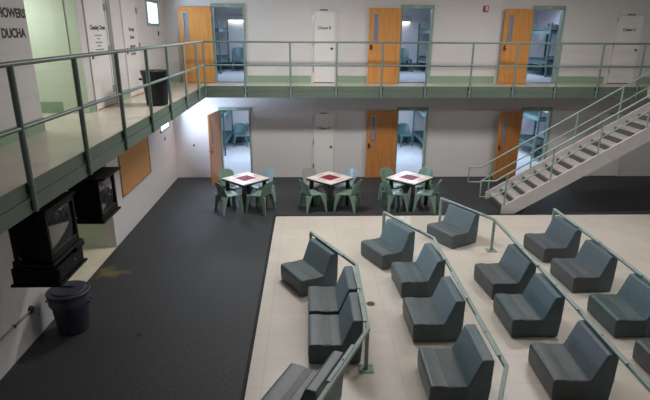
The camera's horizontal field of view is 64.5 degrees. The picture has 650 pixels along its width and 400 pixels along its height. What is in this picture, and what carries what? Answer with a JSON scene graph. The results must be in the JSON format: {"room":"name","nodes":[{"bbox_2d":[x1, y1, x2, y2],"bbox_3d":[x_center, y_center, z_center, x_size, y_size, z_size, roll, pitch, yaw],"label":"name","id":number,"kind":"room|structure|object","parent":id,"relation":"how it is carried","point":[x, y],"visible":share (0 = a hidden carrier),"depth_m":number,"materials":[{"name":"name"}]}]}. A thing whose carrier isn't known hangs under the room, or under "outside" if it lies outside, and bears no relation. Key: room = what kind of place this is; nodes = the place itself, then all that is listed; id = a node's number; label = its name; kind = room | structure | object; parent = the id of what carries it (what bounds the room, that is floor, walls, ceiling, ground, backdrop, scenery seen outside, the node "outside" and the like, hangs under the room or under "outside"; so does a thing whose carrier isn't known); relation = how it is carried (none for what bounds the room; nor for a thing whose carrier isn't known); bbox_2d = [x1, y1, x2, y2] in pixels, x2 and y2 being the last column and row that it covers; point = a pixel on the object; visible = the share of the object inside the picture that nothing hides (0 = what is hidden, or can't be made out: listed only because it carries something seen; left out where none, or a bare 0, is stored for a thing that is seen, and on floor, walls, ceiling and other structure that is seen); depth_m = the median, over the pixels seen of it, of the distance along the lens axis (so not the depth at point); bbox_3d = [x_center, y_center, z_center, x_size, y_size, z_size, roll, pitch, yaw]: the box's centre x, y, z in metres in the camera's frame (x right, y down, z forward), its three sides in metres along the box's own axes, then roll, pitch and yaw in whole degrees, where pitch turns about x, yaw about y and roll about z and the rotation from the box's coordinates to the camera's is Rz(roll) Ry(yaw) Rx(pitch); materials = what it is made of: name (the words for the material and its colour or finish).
{"room":"prison interior","nodes":[
{"label":"prison interior","id":0,"kind":"room"},
{"bbox_2d":[11,240,87,287],"bbox_3d":[-3.376,0.756,6.313,0.580,0.302,0.770,0,18,-2],"label":"stand","id":1,"kind":"object","parent":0,"point":[57,276],"visible":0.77,"depth_m":6.00,"materials":[{"name":"plastic"}]},
{"bbox_2d":[23,0,89,112],"bbox_3d":[-5.950,-2.597,8.167,3.338,2.690,2.100,0,18,-2],"label":"wall","id":2,"kind":"structure","parent":0,"point":[53,29],"depth_m":9.07,"materials":[{"name":"green paint"}]},
{"bbox_2d":[67,190,106,246],"bbox_3d":[-6.070,0.130,9.200,3.140,2.580,2.650,0,18,-2],"label":"wall","id":3,"kind":"structure","parent":0,"point":[93,235],"depth_m":10.64,"materials":[{"name":"paint"}]},
{"bbox_2d":[0,0,177,379],"bbox_3d":[-4.315,-0.657,6.414,0.200,5.850,17.850,0,18,-2],"label":"wall","id":4,"kind":"structure","parent":0,"point":[14,302],"depth_m":7.68,"materials":[{"name":"white paint"}]},
{"bbox_2d":[0,7,25,17],"bbox_3d":[-4.239,-2.521,6.931,0.003,0.130,0.779,0,18,-2],"label":"lettering","id":5,"kind":"object","parent":4,"relation":"attached to","point":[13,12],"depth_m":7.01,"materials":[{"name":"black paint"}]},
{"bbox_2d":[1,28,25,37],"bbox_3d":[-4.240,-2.277,7.021,0.003,0.130,0.605,0,18,-2],"label":"lettering","id":6,"kind":"object","parent":4,"relation":"attached to","point":[6,30],"depth_m":6.98,"materials":[{"name":"black paint"}]},
{"bbox_2d":[0,305,34,341],"bbox_3d":[-4.183,1.887,6.450,0.045,0.120,2.109,0,18,-2],"label":"conduit","id":7,"kind":"object","parent":4,"relation":"attached to","point":[31,308],"visible":1,"depth_m":7.12,"materials":[{"name":"metal"}]},
{"bbox_2d":[0,89,129,147],"bbox_3d":[-5.803,-0.682,6.351,3.202,0.200,17.838,0,18,-2],"label":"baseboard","id":8,"kind":"structure","parent":4,"relation":"attached to","point":[47,107],"depth_m":7.74,"materials":[{"name":"green paint"}]},
{"bbox_2d":[81,0,118,110],"bbox_3d":[-4.294,-3.061,9.896,0.081,2.500,1.190,0,18,-2],"label":"door","id":9,"kind":"structure","parent":4,"relation":"in","point":[96,13],"depth_m":9.94,"materials":[{"name":"metal"}]},
{"bbox_2d":[119,0,144,97],"bbox_3d":[-4.353,-3.479,11.727,0.081,2.140,1.050,0,18,-2],"label":"door","id":10,"kind":"structure","parent":4,"relation":"in","point":[128,10],"depth_m":11.69,"materials":[{"name":"metal"}]},
{"bbox_2d":[117,136,151,197],"bbox_3d":[-4.373,-0.872,11.902,0.030,1.040,2.080,0,18,-2],"label":"cork board","id":11,"kind":"object","parent":4,"relation":"attached to","point":[135,163],"visible":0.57,"depth_m":11.81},
{"bbox_2d":[145,0,158,25],"bbox_3d":[-4.512,-4.808,13.236,0.170,0.630,1.020,0,18,-2],"label":"window","id":12,"kind":"structure","parent":4,"relation":"in","point":[154,7],"depth_m":13.60,"materials":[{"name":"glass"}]},
{"bbox_2d":[149,133,154,146],"bbox_3d":[-4.428,-1.605,13.158,0.004,0.440,0.350,0,18,-2],"label":"notice","id":13,"kind":"object","parent":4,"relation":"attached to","point":[151,136],"visible":0.64,"depth_m":13.13,"materials":[{"name":"paper"}]},
{"bbox_2d":[153,29,156,41],"bbox_3d":[-4.451,-4.314,13.497,0.004,0.330,0.300,0,18,-2],"label":"notice","id":14,"kind":"object","parent":4,"relation":"attached to","point":[154,30],"visible":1,"depth_m":13.51,"materials":[{"name":"paper"}]},
{"bbox_2d":[160,122,168,133],"bbox_3d":[-4.532,-2.302,14.226,0.170,0.790,0.880,0,18,-2],"label":"window","id":15,"kind":"structure","parent":4,"relation":"in","point":[165,127],"depth_m":14.45,"materials":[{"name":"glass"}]},
{"bbox_2d":[0,142,649,399],"bbox_3d":[1.618,1.332,10.046,18.550,0.154,23.120,0,18,-2],"label":"floor","id":16,"kind":"structure","parent":0,"point":[188,276],"depth_m":9.29,"materials":[{"name":"grey carpet"}]},
{"bbox_2d":[45,280,93,335],"bbox_3d":[-3.816,1.607,7.736,0.610,0.725,0.611,17,24,40],"label":"trash can","id":17,"kind":"object","parent":16,"relation":"on","point":[69,303],"visible":0.91,"depth_m":7.56,"materials":[{"name":"grey plastic"}]},
{"bbox_2d":[221,111,233,155],"bbox_3d":[-3.994,-2.724,19.195,0.830,1.720,2.069,0,18,-2],"label":"bunk bed","id":18,"kind":"object","parent":16,"relation":"on","point":[223,115],"visible":0.16,"depth_m":18.49,"materials":[{"name":"teal metal"}]},
{"bbox_2d":[222,131,231,141],"bbox_3d":[-3.996,-2.389,19.316,0.720,0.090,1.900,0,18,-2],"label":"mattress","id":19,"kind":"object","parent":18,"relation":"on","point":[227,133],"visible":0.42,"depth_m":19.61,"materials":[{"name":"blue fabric"}]},
{"bbox_2d":[214,181,243,216],"bbox_3d":[-2.406,-0.099,12.737,0.627,0.830,0.530,-12,22,-32],"label":"plastic chair","id":20,"kind":"object","parent":16,"relation":"on","point":[225,194],"visible":1,"depth_m":12.68,"materials":[{"name":"green plastic"}]},
{"bbox_2d":[219,169,247,205],"bbox_3d":[-2.433,-0.358,13.519,0.627,0.830,0.530,14,23,36],"label":"plastic chair","id":21,"kind":"object","parent":16,"relation":"on","point":[223,173],"visible":0.56,"depth_m":13.51,"materials":[{"name":"green plastic"}]},
{"bbox_2d":[233,123,247,147],"bbox_3d":[-3.305,-2.523,20.018,0.530,0.830,0.627,-3,19,-11],"label":"plastic chair","id":22,"kind":"object","parent":16,"relation":"on","point":[239,130],"visible":1,"depth_m":20.13,"materials":[{"name":"teal plastic"}]},
{"bbox_2d":[222,172,269,212],"bbox_3d":[-2.014,-0.201,13.171,0.860,0.754,0.860,16,24,40],"label":"table","id":23,"kind":"object","parent":16,"relation":"on","point":[246,179],"visible":0.92,"depth_m":13.01,"materials":[{"name":"laminate"}]},
{"bbox_2d":[245,180,275,215],"bbox_3d":[-1.583,-0.104,12.769,0.627,0.830,0.530,8,20,23],"label":"plastic chair","id":24,"kind":"object","parent":16,"relation":"on","point":[260,194],"visible":1,"depth_m":12.65,"materials":[{"name":"green plastic"}]},
{"bbox_2d":[249,168,275,204],"bbox_3d":[-1.652,-0.372,13.573,0.627,0.830,0.530,-13,23,-35],"label":"plastic chair","id":25,"kind":"object","parent":16,"relation":"on","point":[269,172],"visible":0.52,"depth_m":13.59,"materials":[{"name":"plastic"}]},
{"bbox_2d":[299,179,326,214],"bbox_3d":[-0.329,-0.137,12.890,0.627,0.830,0.530,-8,20,-23],"label":"plastic chair","id":26,"kind":"object","parent":16,"relation":"on","point":[305,190],"visible":1,"depth_m":12.78,"materials":[{"name":"green plastic"}]},
{"bbox_2d":[301,168,328,204],"bbox_3d":[-0.287,-0.387,13.645,0.530,0.830,0.627,-14,23,-38],"label":"plastic chair","id":27,"kind":"object","parent":16,"relation":"on","point":[307,172],"visible":0.52,"depth_m":13.66,"materials":[{"name":"plastic"}]},
{"bbox_2d":[306,171,352,211],"bbox_3d":[0.119,-0.222,13.276,0.860,0.754,0.860,16,24,40],"label":"table","id":28,"kind":"object","parent":16,"relation":"on","point":[330,179],"visible":0.98,"depth_m":13.07,"materials":[{"name":"white laminate"}]},
{"bbox_2d":[333,168,356,204],"bbox_3d":[0.511,-0.380,13.637,0.627,0.830,0.530,-8,20,-25],"label":"plastic chair","id":29,"kind":"object","parent":16,"relation":"on","point":[351,172],"visible":0.6,"depth_m":13.60,"materials":[{"name":"plastic"}]},
{"bbox_2d":[333,179,361,213],"bbox_3d":[0.597,-0.141,12.920,0.627,0.830,0.530,7,20,20],"label":"plastic chair","id":30,"kind":"object","parent":16,"relation":"on","point":[355,191],"visible":1,"depth_m":12.81,"materials":[{"name":"green plastic"}]},
{"bbox_2d":[378,167,405,204],"bbox_3d":[1.786,-0.397,13.713,0.530,0.830,0.627,-16,25,-41],"label":"plastic chair","id":31,"kind":"object","parent":16,"relation":"on","point":[385,172],"visible":0.58,"depth_m":13.73,"materials":[{"name":"green plastic"}]},
{"bbox_2d":[379,178,407,212],"bbox_3d":[1.718,-0.144,12.947,0.627,0.830,0.530,-6,19,-17],"label":"plastic chair","id":32,"kind":"object","parent":16,"relation":"on","point":[391,193],"visible":0.97,"depth_m":12.83,"materials":[{"name":"green plastic"}]},
{"bbox_2d":[397,123,412,146],"bbox_3d":[3.132,-2.551,20.219,0.530,0.830,0.627,-3,19,-11],"label":"plastic chair","id":33,"kind":"object","parent":16,"relation":"on","point":[403,128],"visible":0.91,"depth_m":20.32,"materials":[{"name":"teal plastic"}]},
{"bbox_2d":[386,171,432,210],"bbox_3d":[2.168,-0.228,13.331,0.860,0.754,0.860,16,24,40],"label":"table","id":34,"kind":"object","parent":16,"relation":"on","point":[413,179],"visible":0.93,"depth_m":13.11,"materials":[{"name":"white laminate"}]},
{"bbox_2d":[412,111,424,151],"bbox_3d":[3.932,-2.758,19.443,0.830,1.720,2.069,0,18,-2],"label":"bunk bed","id":35,"kind":"object","parent":16,"relation":"on","point":[419,112],"visible":0.1,"depth_m":19.59,"materials":[{"name":"teal metal"}]},
{"bbox_2d":[414,131,423,139],"bbox_3d":[3.930,-2.424,19.564,0.720,0.090,1.900,0,18,-2],"label":"mattress","id":36,"kind":"object","parent":35,"relation":"on","point":[419,133],"visible":0.23,"depth_m":19.83,"materials":[{"name":"fabric"}]},
{"bbox_2d":[406,168,433,203],"bbox_3d":[2.540,-0.401,13.737,0.627,0.830,0.530,-14,23,-37],"label":"plastic chair","id":37,"kind":"object","parent":16,"relation":"on","point":[423,171],"visible":0.49,"depth_m":13.73,"materials":[{"name":"green plastic"}]},
{"bbox_2d":[413,179,441,214],"bbox_3d":[2.588,-0.133,12.931,0.627,0.830,0.530,7,20,20],"label":"plastic chair","id":38,"kind":"object","parent":16,"relation":"on","point":[433,194],"visible":1,"depth_m":12.83,"materials":[{"name":"green plastic"}]},
{"bbox_2d":[240,214,630,399],"bbox_3d":[5.000,2.622,5.973,12.055,0.010,14.370,0,18,-2],"label":"trim","id":39,"kind":"structure","parent":16,"relation":"on","point":[274,218],"depth_m":9.53,"materials":[{"name":"black rubber"}]},
{"bbox_2d":[520,111,547,158],"bbox_3d":[7.705,-2.522,18.802,0.830,1.720,2.069,0,18,-2],"label":"bunk bed","id":40,"kind":"object","parent":16,"relation":"on","point":[536,119],"visible":0.2,"depth_m":17.96,"materials":[{"name":"teal metal"}]},
{"bbox_2d":[520,134,538,145],"bbox_3d":[7.703,-2.188,18.922,0.720,0.090,1.900,0,18,-2],"label":"mattress","id":41,"kind":"object","parent":40,"relation":"on","point":[525,137],"visible":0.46,"depth_m":19.38,"materials":[{"name":"fabric"}]},
{"bbox_2d":[527,137,542,145],"bbox_3d":[7.702,-2.117,18.314,0.600,0.150,1.100,0,18,-2],"label":"blanket","id":42,"kind":"object","parent":41,"relation":"on","point":[539,140],"visible":0.41,"depth_m":18.07,"materials":[{"name":"fabric"}]},
{"bbox_2d":[523,111,546,118],"bbox_3d":[7.708,-3.100,18.620,0.720,0.090,1.900,0,18,-2],"label":"mattress","id":43,"kind":"object","parent":40,"relation":"on","point":[533,113],"visible":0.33,"depth_m":18.50,"materials":[{"name":"teal fabric"}]},
{"bbox_2d":[467,72,649,213],"bbox_3d":[6.392,-1.628,12.893,5.213,3.734,1.243,0,18,-2],"label":"staircase","id":44,"kind":"structure","parent":16,"relation":"on","point":[623,135],"depth_m":12.98,"materials":[{"name":"metal"}]},
{"bbox_2d":[0,69,649,212],"bbox_3d":[1.634,-1.320,9.166,18.550,0.283,23.120,0,18,-2],"label":"floor","id":45,"kind":"structure","parent":0,"point":[49,148],"depth_m":8.70,"materials":[{"name":"beige tile"}]},
{"bbox_2d":[8,191,82,266],"bbox_3d":[-3.335,0.258,6.049,0.551,0.827,0.800,0,18,-2],"label":"television","id":46,"kind":"object","parent":45,"relation":"hanging from","point":[44,238],"visible":0.8,"depth_m":5.81,"materials":[{"name":"plastic"}]},
{"bbox_2d":[14,238,82,266],"bbox_3d":[-3.287,0.620,6.170,0.450,0.030,0.780,0,18,-2],"label":"shelf","id":47,"kind":"object","parent":46,"relation":"attached to","point":[25,263],"depth_m":5.85,"materials":[{"name":"plastic"}]},
{"bbox_2d":[68,167,120,223],"bbox_3d":[-3.345,-0.168,7.414,0.621,0.877,0.700,0,18,-2],"label":"television","id":48,"kind":"object","parent":45,"relation":"hanging from","point":[95,197],"visible":0.77,"depth_m":7.22,"materials":[{"name":"plastic"}]},
{"bbox_2d":[76,206,120,223],"bbox_3d":[-3.331,0.217,7.543,0.450,0.030,0.680,0,18,-2],"label":"shelf","id":49,"kind":"object","parent":48,"relation":"attached to","point":[79,220],"depth_m":7.28,"materials":[{"name":"plastic"}]},
{"bbox_2d":[0,86,205,234],"bbox_3d":[-3.039,-0.745,7.353,0.030,0.310,13.908,0,18,-2],"label":"trim","id":50,"kind":"structure","parent":45,"relation":"attached to","point":[20,211],"depth_m":6.12,"materials":[{"name":"green paint"}]},
{"bbox_2d":[138,69,171,105],"bbox_3d":[-3.423,-2.276,10.433,0.565,0.682,0.565,17,24,40],"label":"trash can","id":51,"kind":"object","parent":45,"relation":"on","point":[159,91],"visible":0.73,"depth_m":10.27,"materials":[{"name":"black plastic"}]},
{"bbox_2d":[215,21,229,73],"bbox_3d":[-3.977,-5.438,18.295,0.830,1.720,2.069,0,18,-2],"label":"bunk bed","id":52,"kind":"object","parent":45,"relation":"on","point":[218,30],"visible":0.25,"depth_m":17.62,"materials":[{"name":"teal metal"}]},
{"bbox_2d":[231,47,242,70],"bbox_3d":[-3.174,-5.191,18.979,0.530,0.830,0.627,-3,19,-11],"label":"plastic chair","id":53,"kind":"object","parent":45,"relation":"on","point":[237,52],"visible":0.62,"depth_m":19.10,"materials":[{"name":"teal plastic"}]},
{"bbox_2d":[0,41,649,211],"bbox_3d":[3.065,-1.342,7.387,12.240,1.471,13.870,0,18,-2],"label":"guard railing","id":54,"kind":"object","parent":45,"relation":"on","point":[9,65],"visible":0.96,"depth_m":9.19,"materials":[{"name":"green metal"}]},
{"bbox_2d":[400,48,412,71],"bbox_3d":[2.923,-5.217,19.169,0.530,0.830,0.627,-3,19,-11],"label":"plastic chair","id":55,"kind":"object","parent":45,"relation":"on","point":[404,52],"visible":0.57,"depth_m":19.32,"materials":[{"name":"teal plastic"}]},
{"bbox_2d":[416,23,429,69],"bbox_3d":[3.949,-5.473,18.543,0.830,1.720,2.069,0,18,-2],"label":"bunk bed","id":56,"kind":"object","parent":45,"relation":"on","point":[419,30],"visible":0.21,"depth_m":19.30,"materials":[{"name":"teal metal"}]},
{"bbox_2d":[204,86,647,97],"bbox_3d":[2.847,-2.961,14.137,12.240,0.310,0.030,0,18,-2],"label":"trim","id":57,"kind":"structure","parent":45,"relation":"attached to","point":[213,91],"depth_m":14.11,"materials":[{"name":"green paint"}]},
{"bbox_2d":[528,23,557,76],"bbox_3d":[7.722,-5.237,17.901,0.830,1.720,2.069,0,18,-2],"label":"bunk bed","id":58,"kind":"object","parent":45,"relation":"on","point":[550,32],"visible":0.23,"depth_m":17.15,"materials":[{"name":"teal metal"}]},
{"bbox_2d":[529,57,553,60],"bbox_3d":[7.719,-4.903,18.022,0.720,0.090,1.900,0,18,-2],"label":"mattress","id":59,"kind":"object","parent":58,"relation":"on","point":[533,58],"visible":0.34,"depth_m":18.06,"materials":[{"name":"teal fabric"}]},
{"bbox_2d":[541,55,553,59],"bbox_3d":[7.722,-4.796,17.319,0.600,0.142,1.000,0,18,-2],"label":"blanket","id":60,"kind":"object","parent":59,"relation":"on","point":[545,57],"visible":0.41,"depth_m":17.18,"materials":[{"name":"fabric"}]},
{"bbox_3d":[7.725,-5.814,17.719,0.720,0.090,1.900,0,18,-2],"label":"mattress","id":61,"kind":"object","parent":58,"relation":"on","visible":0},
{"bbox_2d":[542,24,558,29],"bbox_3d":[7.721,-5.782,17.203,0.600,0.168,1.000,0,18,-2],"label":"blanket","id":62,"kind":"object","parent":61,"relation":"on","point":[555,26],"visible":0.56,"depth_m":17.10,"materials":[{"name":"fabric"}]},
{"bbox_2d":[222,111,547,137],"bbox_3d":[1.880,-2.768,18.207,12.760,2.500,5.070,0,18,-2],"label":"wall","id":63,"kind":"structure","parent":0,"point":[406,117],"depth_m":20.54,"materials":[{"name":"white paint"}]},
{"bbox_2d":[228,136,249,141],"bbox_3d":[-2.632,-1.667,18.362,3.500,0.260,4.950,0,18,-2],"label":"baseboard","id":64,"kind":"structure","parent":63,"relation":"attached to","point":[238,139],"depth_m":20.68,"materials":[{"name":"teal metal"}]},
{"bbox_2d":[397,136,419,141],"bbox_3d":[2.440,-1.689,18.521,3.950,0.260,4.950,0,18,-2],"label":"baseboard","id":65,"kind":"structure","parent":63,"relation":"attached to","point":[415,139],"depth_m":20.90,"materials":[{"name":"teal metal"}]},
{"bbox_2d":[214,7,560,65],"bbox_3d":[1.896,-5.478,17.308,12.760,2.490,5.070,0,18,-2],"label":"wall","id":66,"kind":"structure","parent":0,"point":[422,16],"depth_m":19.45,"materials":[{"name":"white paint"}]},
{"bbox_2d":[217,62,243,68],"bbox_3d":[-2.616,-4.381,17.462,3.500,0.260,4.950,0,18,-2],"label":"baseboard","id":67,"kind":"structure","parent":66,"relation":"attached to","point":[218,67],"depth_m":19.77,"materials":[{"name":"teal metal"}]},
{"bbox_2d":[227,15,242,20],"bbox_3d":[-3.291,-6.775,19.180,0.680,0.225,0.140,0,18,-2],"label":"wall light","id":68,"kind":"object","parent":66,"relation":"attached to","point":[229,17],"visible":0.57,"depth_m":19.12,"materials":[{"name":"white plastic"}]},
{"bbox_2d":[402,17,410,22],"bbox_3d":[2.886,-6.783,19.379,0.680,0.225,0.140,0,18,-2],"label":"wall light","id":69,"kind":"object","parent":66,"relation":"attached to","point":[405,19],"visible":0.36,"depth_m":19.33,"materials":[{"name":"white plastic"}]},
{"bbox_2d":[400,63,425,69],"bbox_3d":[2.456,-4.403,17.620,3.950,0.260,4.950,0,18,-2],"label":"baseboard","id":70,"kind":"structure","parent":66,"relation":"attached to","point":[401,68],"depth_m":20.00,"materials":[{"name":"teal metal"}]},
{"bbox_2d":[527,63,552,73],"bbox_3d":[6.364,-4.420,17.742,3.570,0.260,4.950,0,18,-2],"label":"baseboard","id":71,"kind":"structure","parent":66,"relation":"attached to","point":[538,69],"depth_m":19.49,"materials":[{"name":"teal metal"}]},
{"bbox_2d":[163,0,649,176],"bbox_3d":[3.106,-3.533,15.216,15.610,5.850,0.200,0,18,-2],"label":"wall","id":72,"kind":"structure","parent":0,"point":[462,133],"depth_m":15.15,"materials":[{"name":"white paint"}]},
{"bbox_2d":[177,3,247,82],"bbox_3d":[-3.158,-4.442,14.635,1.853,2.150,0.263,-2,18,-6],"label":"door","id":73,"kind":"structure","parent":72,"relation":"in","point":[196,23],"depth_m":14.45,"materials":[{"name":"orange wood"}]},
{"bbox_2d":[207,107,252,185],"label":"door","id":74,"kind":"structure","parent":72,"relation":"in","point":[214,120],"depth_m":15.15,"materials":[{"name":"orange wood"}]},
{"bbox_2d":[312,112,335,173],"bbox_3d":[-0.040,-1.651,15.600,0.710,2.000,0.062,0,18,-2],"label":"door","id":75,"kind":"structure","parent":72,"relation":"in","point":[323,123],"depth_m":15.57,"materials":[{"name":"metal"}]},
{"bbox_2d":[312,9,336,82],"bbox_3d":[-0.023,-4.375,14.696,0.710,2.020,0.062,0,18,-2],"label":"door","id":76,"kind":"structure","parent":72,"relation":"in","point":[325,20],"depth_m":14.70,"materials":[{"name":"metal"}]},
{"bbox_2d":[365,107,428,177],"bbox_3d":[2.168,-1.751,15.703,1.853,2.150,0.263,-2,18,-6],"label":"door","id":77,"kind":"structure","parent":72,"relation":"in","point":[382,126],"depth_m":15.55,"materials":[{"name":"orange wood"}]},
{"bbox_2d":[367,5,434,82],"bbox_3d":[2.154,-4.465,14.801,1.853,2.150,0.263,-2,18,-6],"label":"door","id":78,"kind":"structure","parent":72,"relation":"in","point":[385,24],"depth_m":14.65,"materials":[{"name":"orange wood"}]},
{"bbox_2d":[171,75,649,83],"bbox_3d":[3.109,-3.533,15.104,15.210,0.200,0.012,0,18,-2],"label":"baseboard","id":79,"kind":"structure","parent":72,"relation":"attached to","point":[179,78],"depth_m":15.09,"materials":[{"name":"paint"}]},
{"bbox_2d":[483,6,488,11],"bbox_3d":[4.536,-5.385,14.503,0.150,0.170,0.075,0,18,-2],"label":"fire alarm","id":80,"kind":"object","parent":72,"relation":"attached to","point":[485,8],"visible":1,"depth_m":14.49,"materials":[{"name":"red plastic"}]},
{"bbox_2d":[493,107,552,179],"bbox_3d":[5.970,-1.747,15.760,1.796,2.150,0.411,-5,19,-15],"label":"door","id":81,"kind":"structure","parent":72,"relation":"in","point":[510,123],"depth_m":15.54,"materials":[{"name":"orange wood"}]},
{"bbox_2d":[497,6,565,83],"bbox_3d":[5.925,-4.474,14.895,1.820,2.150,0.320,-3,19,-9],"label":"door","id":82,"kind":"structure","parent":72,"relation":"in","point":[518,23],"depth_m":14.73,"materials":[{"name":"orange wood"}]},
{"bbox_2d":[587,113,628,175],"bbox_3d":[8.741,-1.689,15.874,0.980,2.000,0.062,0,18,-2],"label":"door","id":83,"kind":"structure","parent":72,"relation":"in","point":[610,169],"depth_m":16.08,"materials":[{"name":"metal"}]},
{"bbox_2d":[605,14,646,83],"bbox_3d":[8.757,-4.380,14.981,0.860,1.950,0.062,0,18,-2],"label":"door","id":84,"kind":"structure","parent":72,"relation":"in","point":[629,28],"depth_m":14.98,"materials":[{"name":"metal"}]},
{"bbox_2d":[244,214,649,399],"bbox_3d":[5.026,2.631,5.950,12.005,0.006,14.320,0,18,-2],"label":"floor tiles","id":85,"kind":"structure","parent":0,"point":[281,337],"depth_m":8.40,"materials":[{"name":"beige tile"}]},
{"bbox_2d":[261,351,343,399],"bbox_3d":[-0.269,2.204,6.066,0.738,0.672,0.800,8,20,23],"label":"lounge seat","id":86,"kind":"object","parent":85,"relation":"on","point":[297,382],"visible":0.94,"depth_m":6.04,"materials":[{"name":"plastic"}]},
{"bbox_2d":[281,238,337,296],"bbox_3d":[-0.288,1.180,9.152,0.738,0.672,0.800,-10,21,-29],"label":"lounge seat","id":87,"kind":"object","parent":85,"relation":"on","point":[318,266],"visible":0.93,"depth_m":9.00,"materials":[{"name":"grey plastic"}]},
{"bbox_2d":[308,266,357,315],"bbox_3d":[0.101,1.519,8.136,0.738,0.672,0.800,-1,18,-3],"label":"lounge seat","id":88,"kind":"object","parent":85,"relation":"on","point":[330,300],"visible":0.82,"depth_m":8.02,"materials":[{"name":"grey plastic"}]},
{"bbox_2d":[308,292,362,363],"bbox_3d":[0.129,1.799,7.295,0.738,0.672,0.800,0,18,-2],"label":"lounge seat","id":89,"kind":"object","parent":85,"relation":"on","point":[327,334],"visible":0.91,"depth_m":7.04,"materials":[{"name":"grey plastic"}]},
{"bbox_2d":[309,231,373,399],"bbox_3d":[0.109,1.761,7.319,1.118,0.728,5.577,1,18,1],"label":"rail","id":90,"kind":"object","parent":85,"relation":"on","point":[363,368],"visible":0.89,"depth_m":6.79,"materials":[{"name":"metal"}]},
{"bbox_2d":[366,301,374,305],"bbox_3d":[0.760,1.728,8.579,0.150,0.005,0.150,0,18,-2],"label":"floor drain","id":91,"kind":"object","parent":85,"relation":"on","point":[369,303],"visible":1,"depth_m":8.58,"materials":[{"name":"gold metal"}]},
{"bbox_2d":[361,219,414,268],"bbox_3d":[1.228,0.854,10.161,0.738,0.672,0.800,-9,21,-26],"label":"lounge seat","id":92,"kind":"object","parent":85,"relation":"on","point":[396,241],"visible":0.93,"depth_m":10.00,"materials":[{"name":"grey plastic"}]},
{"bbox_2d":[391,243,444,297],"bbox_3d":[1.616,1.223,9.056,0.738,0.672,0.800,-2,18,-6],"label":"lounge seat","id":93,"kind":"object","parent":85,"relation":"on","point":[420,278],"visible":0.98,"depth_m":8.80,"materials":[{"name":"grey plastic"}]},
{"bbox_2d":[402,276,465,341],"bbox_3d":[1.623,1.639,7.804,0.738,0.672,0.800,-1,18,-3],"label":"lounge seat","id":94,"kind":"object","parent":85,"relation":"on","point":[438,317],"visible":0.98,"depth_m":7.53,"materials":[{"name":"grey plastic"}]},
{"bbox_2d":[382,211,508,399],"bbox_3d":[1.620,1.627,7.750,0.942,0.728,6.982,0,18,-2],"label":"rail","id":95,"kind":"object","parent":85,"relation":"on","point":[484,328],"visible":0.87,"depth_m":7.17,"materials":[{"name":"metal"}]},
{"bbox_2d":[427,204,478,248],"bbox_3d":[2.749,0.549,11.108,0.738,0.672,0.800,-10,21,-29],"label":"lounge seat","id":96,"kind":"object","parent":85,"relation":"on","point":[459,225],"visible":0.95,"depth_m":10.96,"materials":[{"name":"grey plastic"}]},
{"bbox_2d":[417,324,494,399],"bbox_3d":[1.616,2.071,6.500,0.738,0.672,0.800,0,18,-1],"label":"lounge seat","id":97,"kind":"object","parent":85,"relation":"on","point":[463,371],"visible":1,"depth_m":6.30,"materials":[{"name":"grey plastic"}]},
{"bbox_2d":[474,244,535,298],"bbox_3d":[3.132,1.243,9.025,0.738,0.672,0.800,-2,18,-7],"label":"lounge seat","id":98,"kind":"object","parent":85,"relation":"on","point":[515,270],"visible":0.86,"depth_m":8.85,"materials":[{"name":"plastic"}]},
{"bbox_2d":[493,273,564,336],"bbox_3d":[3.110,1.606,7.930,0.738,0.672,0.800,0,18,-2],"label":"lounge seat","id":99,"kind":"object","parent":85,"relation":"on","point":[538,311],"visible":0.99,"depth_m":7.69,"materials":[{"name":"grey plastic"}]},
{"bbox_2d":[438,197,649,392],"bbox_3d":[3.140,1.499,8.163,0.966,0.728,8.112,0,18,-2],"label":"rail","id":100,"kind":"object","parent":85,"relation":"on","point":[633,370],"visible":0.9,"depth_m":7.61,"materials":[{"name":"metal"}]},
{"bbox_2d":[523,216,581,261],"bbox_3d":[4.587,0.784,10.434,0.738,0.672,0.800,-2,19,-7],"label":"lounge seat","id":101,"kind":"object","parent":85,"relation":"on","point":[561,239],"visible":0.87,"depth_m":10.24,"materials":[{"name":"plastic"}]},
{"bbox_2d":[528,320,618,399],"bbox_3d":[3.152,2.042,6.618,0.738,0.672,0.800,0,18,0],"label":"lounge seat","id":102,"kind":"object","parent":85,"relation":"on","point":[583,367],"visible":0.94,"depth_m":6.41,"materials":[{"name":"plastic"}]},
{"bbox_2d":[550,240,617,292],"bbox_3d":[4.622,1.177,9.249,0.738,0.672,0.800,-1,18,-5],"label":"lounge seat","id":103,"kind":"object","parent":85,"relation":"on","point":[593,269],"visible":0.98,"depth_m":9.04,"materials":[{"name":"plastic"}]},
{"bbox_2d":[551,208,649,283],"bbox_3d":[4.988,1.579,7.957,0.203,0.728,6.993,0,18,-1],"label":"rail","id":104,"kind":"object","parent":85,"relation":"on","point":[555,210],"visible":0.8,"depth_m":9.18,"materials":[{"name":"metal"}]},
{"bbox_2d":[587,273,649,336],"bbox_3d":[4.640,1.612,7.940,0.738,0.672,0.800,0,18,-2],"label":"lounge seat","id":105,"kind":"object","parent":85,"relation":"on","point":[626,313],"visible":0.99,"depth_m":7.84,"materials":[{"name":"grey plastic"}]},
{"bbox_2d":[632,339,649,374],"bbox_3d":[4.650,2.018,6.715,0.738,0.672,0.800,0,18,-2],"label":"lounge seat","id":106,"kind":"object","parent":85,"relation":"on","point":[641,350],"visible":1,"depth_m":6.96,"materials":[{"name":"plastic"}]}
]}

